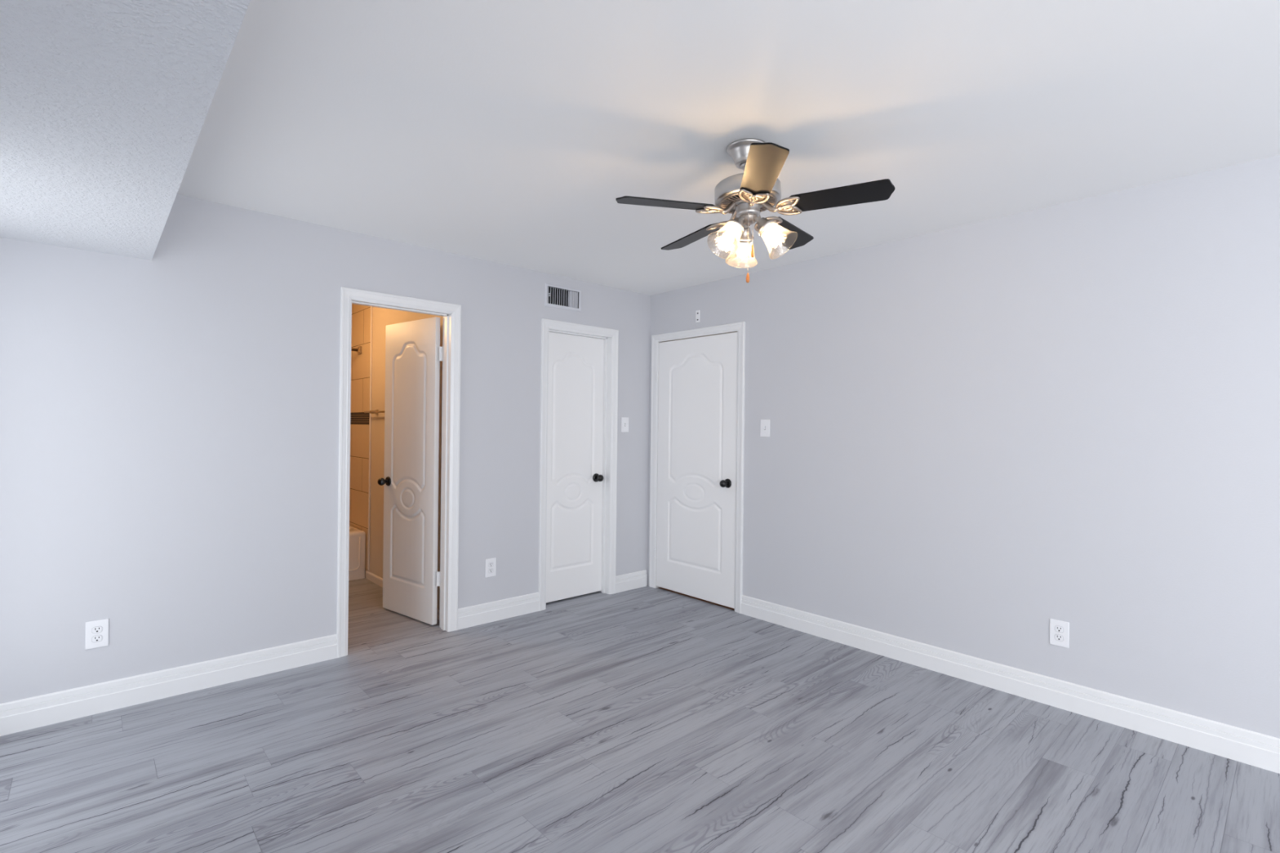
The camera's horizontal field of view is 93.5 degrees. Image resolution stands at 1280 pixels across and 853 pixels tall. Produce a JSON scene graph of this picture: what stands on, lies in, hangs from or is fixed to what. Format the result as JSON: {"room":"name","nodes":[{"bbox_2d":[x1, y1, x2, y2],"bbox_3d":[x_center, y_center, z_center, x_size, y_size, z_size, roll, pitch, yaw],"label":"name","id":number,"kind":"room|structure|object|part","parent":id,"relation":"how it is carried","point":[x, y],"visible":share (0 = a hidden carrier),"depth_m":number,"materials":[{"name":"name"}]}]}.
{"room":"empty bedroom","nodes":[
{"label":"empty bedroom","id":0,"kind":"room"},
{"bbox_2d":[0,0,250,260],"bbox_3d":[-0.151,-0.939,-0.024,0.687,0.340,7.200,1,0,-42],"label":"ceiling","id":1,"kind":"structure","parent":0,"point":[104,104],"depth_m":1.49,"materials":[{"name":"white paint"}]},
{"bbox_2d":[0,194,650,703],"bbox_3d":[-1.423,0.099,3.777,3.950,2.440,0.115,1,0,-42],"label":"wall","id":2,"kind":"structure","parent":0,"point":[169,422],"depth_m":3.05,"materials":[{"name":"grey paint"}]},
{"bbox_2d":[84,618,108,649],"bbox_3d":[-2.474,0.947,2.744,0.080,0.125,0.008,1,0,-42],"label":"wall outlet","id":3,"kind":"object","parent":2,"relation":"attached to","point":[96,632],"visible":1,"depth_m":2.74,"materials":[{"name":"white plastic"}]},
{"bbox_2d":[92,635,102,642],"bbox_3d":[-2.472,0.967,2.742,0.034,0.028,0.002,1,0,-42],"label":"receptacle","id":4,"kind":"object","parent":3,"relation":"attached to","point":[95,638],"depth_m":2.74,"materials":[{"name":"white plastic"}]},
{"bbox_2d":[92,626,102,633],"bbox_3d":[-2.472,0.926,2.742,0.034,0.028,0.002,1,0,-42],"label":"receptacle","id":5,"kind":"object","parent":3,"relation":"attached to","point":[95,629],"depth_m":2.74,"materials":[{"name":"white plastic"}]},
{"bbox_2d":[0,634,337,736],"bbox_3d":[-2.288,1.242,2.911,1.524,0.133,0.015,1,0,-42],"label":"baseboard","id":6,"kind":"structure","parent":2,"relation":"attached to","point":[32,713],"depth_m":2.88,"materials":[{"name":"white paint"}]},
{"bbox_2d":[336,286,461,657],"bbox_3d":[-1.484,0.263,3.711,0.727,2.110,0.133,1,0,-42],"label":"trim","id":7,"kind":"structure","parent":2,"relation":"attached to","point":[451,313],"depth_m":3.87,"materials":[{"name":"white paint"}]},
{"bbox_2d":[377,316,444,625],"bbox_3d":[-1.585,0.290,4.113,0.678,2.030,0.113,1,0,37],"label":"door","id":8,"kind":"structure","parent":2,"relation":"in","point":[414,353],"depth_m":4.12,"materials":[{"name":"white paint"}]},
{"bbox_3d":[-1.820,0.391,4.264,0.072,0.055,0.055,1,0,-42],"label":"knob","id":9,"kind":"part","parent":8,"relation":"part of","materials":[{"name":"black metal"}]},
{"bbox_2d":[484,557,496,577],"bbox_3d":[-1.010,0.957,4.079,0.080,0.125,0.008,1,0,-42],"label":"wall outlet","id":10,"kind":"object","parent":2,"relation":"attached to","point":[491,563],"visible":1,"depth_m":4.08,"materials":[{"name":"white plastic"}]},
{"bbox_2d":[457,591,539,630],"bbox_3d":[-0.959,1.258,4.124,0.623,0.133,0.015,1,0,-42],"label":"baseboard","id":11,"kind":"structure","parent":2,"relation":"attached to","point":[488,612],"depth_m":4.11,"materials":[{"name":"white paint"}]},
{"bbox_2d":[544,283,581,311],"bbox_3d":[-0.601,-0.955,4.501,0.326,0.166,0.118,1,0,-42],"label":"air vent","id":12,"kind":"object","parent":2,"relation":"in","point":[563,299],"visible":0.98,"depth_m":4.51,"materials":[{"name":"white metal"}]},
{"bbox_2d":[546,331,604,603],"bbox_3d":[-0.499,0.306,4.622,0.586,2.018,0.112,1,0,-42],"label":"door","id":13,"kind":"structure","parent":2,"relation":"in","point":[575,477],"depth_m":4.65,"materials":[{"name":"white paint"}]},
{"bbox_3d":[-0.320,0.408,4.758,0.055,0.055,0.070,1,0,-42],"label":"knob","id":14,"kind":"part","parent":13,"relation":"part of","materials":[{"name":"black metal"}]},
{"bbox_2d":[537,318,618,611],"bbox_3d":[-0.490,0.277,4.617,0.718,2.105,0.133,1,0,-42],"label":"trim","id":15,"kind":"structure","parent":2,"relation":"attached to","point":[611,336],"depth_m":4.78,"materials":[{"name":"white paint"}]},
{"bbox_2d":[621,417,628,432],"bbox_3d":[-0.117,-0.014,4.877,0.079,0.121,0.018,1,0,-42],"label":"light switch","id":16,"kind":"object","parent":2,"relation":"attached to","point":[624,420],"visible":1,"depth_m":4.88,"materials":[{"name":"white plastic"}]},
{"bbox_2d":[615,569,647,593],"bbox_3d":[-0.073,1.268,4.932,0.342,0.133,0.015,1,0,-42],"label":"baseboard","id":17,"kind":"structure","parent":2,"relation":"attached to","point":[629,581],"depth_m":4.92,"materials":[{"name":"white paint"}]},
{"bbox_2d":[364,306,443,609],"bbox_3d":[-2.068,0.092,4.962,0.080,2.440,2.505,1,0,-42],"label":"wall","id":18,"kind":"structure","parent":0,"point":[381,317],"depth_m":5.00,"materials":[{"name":"beige paint"}]},
{"bbox_2d":[349,303,370,569],"bbox_3d":[-2.608,0.049,5.487,0.010,2.365,0.860,1,0,-42],"label":"wall tile","id":19,"kind":"structure","parent":18,"relation":"attached to","point":[361,314],"depth_m":5.34,"materials":[{"name":"beige tile"}]},
{"bbox_2d":[351,346,361,354],"bbox_3d":[-3.134,-0.685,4.766,1.750,0.068,0.068,1,0,-42],"label":"shower curtain rod","id":20,"kind":"object","parent":19,"relation":"attached to","point":[358,349],"visible":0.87,"depth_m":5.33,"materials":[{"name":"silver metal"}]},
{"bbox_2d":[367,306,372,570],"bbox_3d":[-2.313,0.052,5.162,0.013,2.365,0.018,1,0,-42],"label":"trim","id":21,"kind":"structure","parent":18,"relation":"attached to","point":[371,340],"depth_m":5.15,"materials":[{"name":"white ceramic"}]},
{"bbox_2d":[364,409,384,414],"bbox_3d":[-2.101,-0.118,4.895,0.062,0.044,0.675,1,0,-42],"label":"towel bar","id":22,"kind":"object","parent":18,"relation":"attached to","point":[376,411],"visible":0.52,"depth_m":5.00,"materials":[{"name":"beige metal"}]},
{"bbox_2d":[365,570,439,620],"bbox_3d":[-1.846,1.281,4.635,0.012,0.066,1.535,1,0,-42],"label":"baseboard","id":23,"kind":"structure","parent":18,"relation":"attached to","point":[371,576],"depth_m":5.01,"materials":[{"name":"white wood"}]},
{"bbox_2d":[0,577,1279,852],"bbox_3d":[0.511,1.390,2.298,5.065,0.100,9.935,1,0,-42],"label":"floor","id":24,"kind":"structure","parent":0,"point":[646,719],"depth_m":2.41,"materials":[{"name":"grey wood"}]},
{"bbox_2d":[348,525,365,580],"bbox_3d":[-3.207,1.093,4.975,1.544,0.413,0.815,1,0,-42],"label":"bathtub","id":25,"kind":"object","parent":24,"relation":"on","point":[357,554],"visible":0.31,"depth_m":5.16,"materials":[{"name":"white ceramic"}]},
{"bbox_3d":[-2.919,1.083,4.696,1.408,0.282,0.014,1,0,-42],"label":"apron moulding","id":26,"kind":"part","parent":25,"relation":"part of","materials":[{"name":"white ceramic"}]},
{"bbox_2d":[177,0,1279,295],"bbox_3d":[1.057,-1.145,1.076,4.180,0.100,7.430,1,0,-42],"label":"ceiling","id":27,"kind":"structure","parent":0,"point":[509,132],"depth_m":2.11,"materials":[{"name":"white paint"}]},
{"bbox_2d":[615,137,895,282],"bbox_3d":[0.426,-0.829,2.403,1.010,0.545,1.008,1,0,-42],"label":"ceiling fan","id":28,"kind":"object","parent":27,"relation":"hanging from","point":[744,195],"visible":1,"depth_m":2.29,"materials":[{"name":"silver metal"}]},
{"bbox_3d":[0.096,-0.844,2.280,0.384,0.034,0.122,1,0,-16],"label":"blade","id":29,"kind":"part","parent":28,"relation":"part of","materials":[{"name":"black wood"}]},
{"bbox_3d":[0.238,-0.835,2.657,0.121,0.045,0.384,1,0,-34],"label":"blade","id":30,"kind":"part","parent":28,"relation":"part of","materials":[{"name":"black wood"}]},
{"bbox_3d":[0.329,-0.718,2.303,0.140,0.141,0.133,1,0,-42],"label":"lamp shade","id":31,"kind":"part","parent":28,"relation":"part of","materials":[{"name":"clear glass"}]},
{"bbox_3d":[0.341,-0.730,2.311,0.058,0.063,0.047,1,0,-42],"label":"bulb","id":32,"kind":"part","parent":28,"relation":"part of","materials":[{"name":"white glass"}]},
{"bbox_2d":[724,217,743,237],"bbox_3d":[0.367,-0.774,2.329,0.074,0.072,0.077,1,0,-42],"label":"light bulb","id":33,"kind":"object","parent":28,"relation":"attached to","point":[735,228],"depth_m":2.31,"materials":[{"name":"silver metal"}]},
{"bbox_3d":[0.423,-0.715,2.493,0.131,0.140,0.134,1,0,-42],"label":"lamp shade","id":34,"kind":"part","parent":28,"relation":"part of","materials":[{"name":"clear glass"}]},
{"bbox_3d":[0.422,-0.727,2.472,0.050,0.064,0.052,1,0,-42],"label":"bulb","id":35,"kind":"part","parent":28,"relation":"part of","materials":[{"name":"white glass"}]},
{"bbox_2d":[734,226,753,243],"bbox_3d":[0.423,-0.772,2.443,0.075,0.072,0.074,1,0,-42],"label":"light bulb","id":36,"kind":"object","parent":28,"relation":"attached to","point":[744,237],"depth_m":2.41,"materials":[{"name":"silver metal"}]},
{"bbox_3d":[0.418,-0.719,2.325,0.004,0.243,0.003,1,0,-42],"label":"pull chain","id":37,"kind":"part","parent":28,"relation":"part of","materials":[{"name":"silver metal"}]},
{"bbox_3d":[0.411,-0.859,2.029,0.122,0.036,0.384,1,0,3],"label":"blade","id":38,"kind":"part","parent":28,"relation":"part of","materials":[{"name":"black wood"}]},
{"bbox_2d":[756,217,776,237],"bbox_3d":[0.492,-0.776,2.337,0.076,0.073,0.074,1,0,-42],"label":"light bulb","id":39,"kind":"object","parent":28,"relation":"attached to","point":[766,227],"depth_m":2.32,"materials":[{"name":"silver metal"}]},
{"bbox_3d":[0.521,-0.733,2.322,0.047,0.062,0.058,1,0,-42],"label":"bulb","id":40,"kind":"part","parent":28,"relation":"part of","materials":[{"name":"white glass"}]},
{"bbox_3d":[0.538,-0.720,2.318,0.130,0.142,0.140,1,0,-42],"label":"lamp shade","id":41,"kind":"part","parent":28,"relation":"part of","materials":[{"name":"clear glass"}]},
{"bbox_3d":[0.639,-0.844,2.638,0.120,0.037,0.384,1,0,38],"label":"blade","id":42,"kind":"part","parent":28,"relation":"part of","materials":[{"name":"black wood"}]},
{"bbox_3d":[0.746,-0.859,2.252,0.384,0.045,0.121,1,0,21],"label":"blade","id":43,"kind":"part","parent":28,"relation":"part of","materials":[{"name":"black wood"}]},
{"bbox_2d":[647,154,1279,738],"bbox_3d":[2.505,0.142,2.488,0.115,2.440,7.315,1,0,-42],"label":"wall","id":44,"kind":"structure","parent":0,"point":[984,433],"depth_m":2.96,"materials":[{"name":"grey paint"}]},
{"bbox_2d":[654,332,737,608],"bbox_3d":[0.403,0.316,4.667,0.114,2.010,0.840,1,0,-42],"label":"door","id":45,"kind":"structure","parent":44,"relation":"in","point":[695,551],"depth_m":4.65,"materials":[{"name":"white paint"}]},
{"bbox_3d":[0.615,0.418,4.401,0.070,0.055,0.055,1,0,-42],"label":"knob","id":46,"kind":"part","parent":45,"relation":"part of","materials":[{"name":"black metal"}]},
{"bbox_2d":[648,321,745,613],"bbox_3d":[0.458,0.292,4.717,0.133,2.097,0.964,1,0,-42],"label":"trim","id":47,"kind":"structure","parent":44,"relation":"attached to","point":[740,327],"depth_m":4.46,"materials":[{"name":"white paint"}]},
{"bbox_2d":[695,310,700,322],"bbox_3d":[0.448,-0.853,4.664,0.008,0.094,0.043,1,0,-42],"label":"bracket","id":48,"kind":"object","parent":44,"relation":"attached to","point":[697,312],"visible":1,"depth_m":4.66,"materials":[{"name":"white plastic"}]},
{"bbox_2d":[760,419,769,436],"bbox_3d":[0.866,0.012,4.187,0.018,0.121,0.079,1,0,-42],"label":"light switch","id":49,"kind":"object","parent":44,"relation":"attached to","point":[765,424],"visible":1,"depth_m":4.19,"materials":[{"name":"white plastic"}]},
{"bbox_2d":[741,595,1279,773],"bbox_3d":[2.819,1.299,2.032,0.015,0.133,6.202,1,0,-42],"label":"baseboard","id":50,"kind":"structure","parent":44,"relation":"attached to","point":[1251,748],"depth_m":2.93,"materials":[{"name":"white paint"}]},
{"bbox_2d":[1049,618,1069,648],"bbox_3d":[2.027,1.000,2.910,0.008,0.125,0.080,1,0,-42],"label":"wall outlet","id":51,"kind":"object","parent":44,"relation":"attached to","point":[1059,629],"visible":1,"depth_m":2.91,"materials":[{"name":"white plastic"}]},
{"bbox_2d":[1054,634,1062,640],"bbox_3d":[2.025,1.021,2.909,0.002,0.028,0.034,1,0,-42],"label":"receptacle","id":52,"kind":"object","parent":51,"relation":"attached to","point":[1057,637],"depth_m":2.91,"materials":[{"name":"white plastic"}]},
{"bbox_2d":[1054,626,1063,632],"bbox_3d":[2.025,0.980,2.909,0.002,0.028,0.034,1,0,-42],"label":"receptacle","id":53,"kind":"object","parent":51,"relation":"attached to","point":[1057,628],"depth_m":2.91,"materials":[{"name":"white plastic"}]}
]}

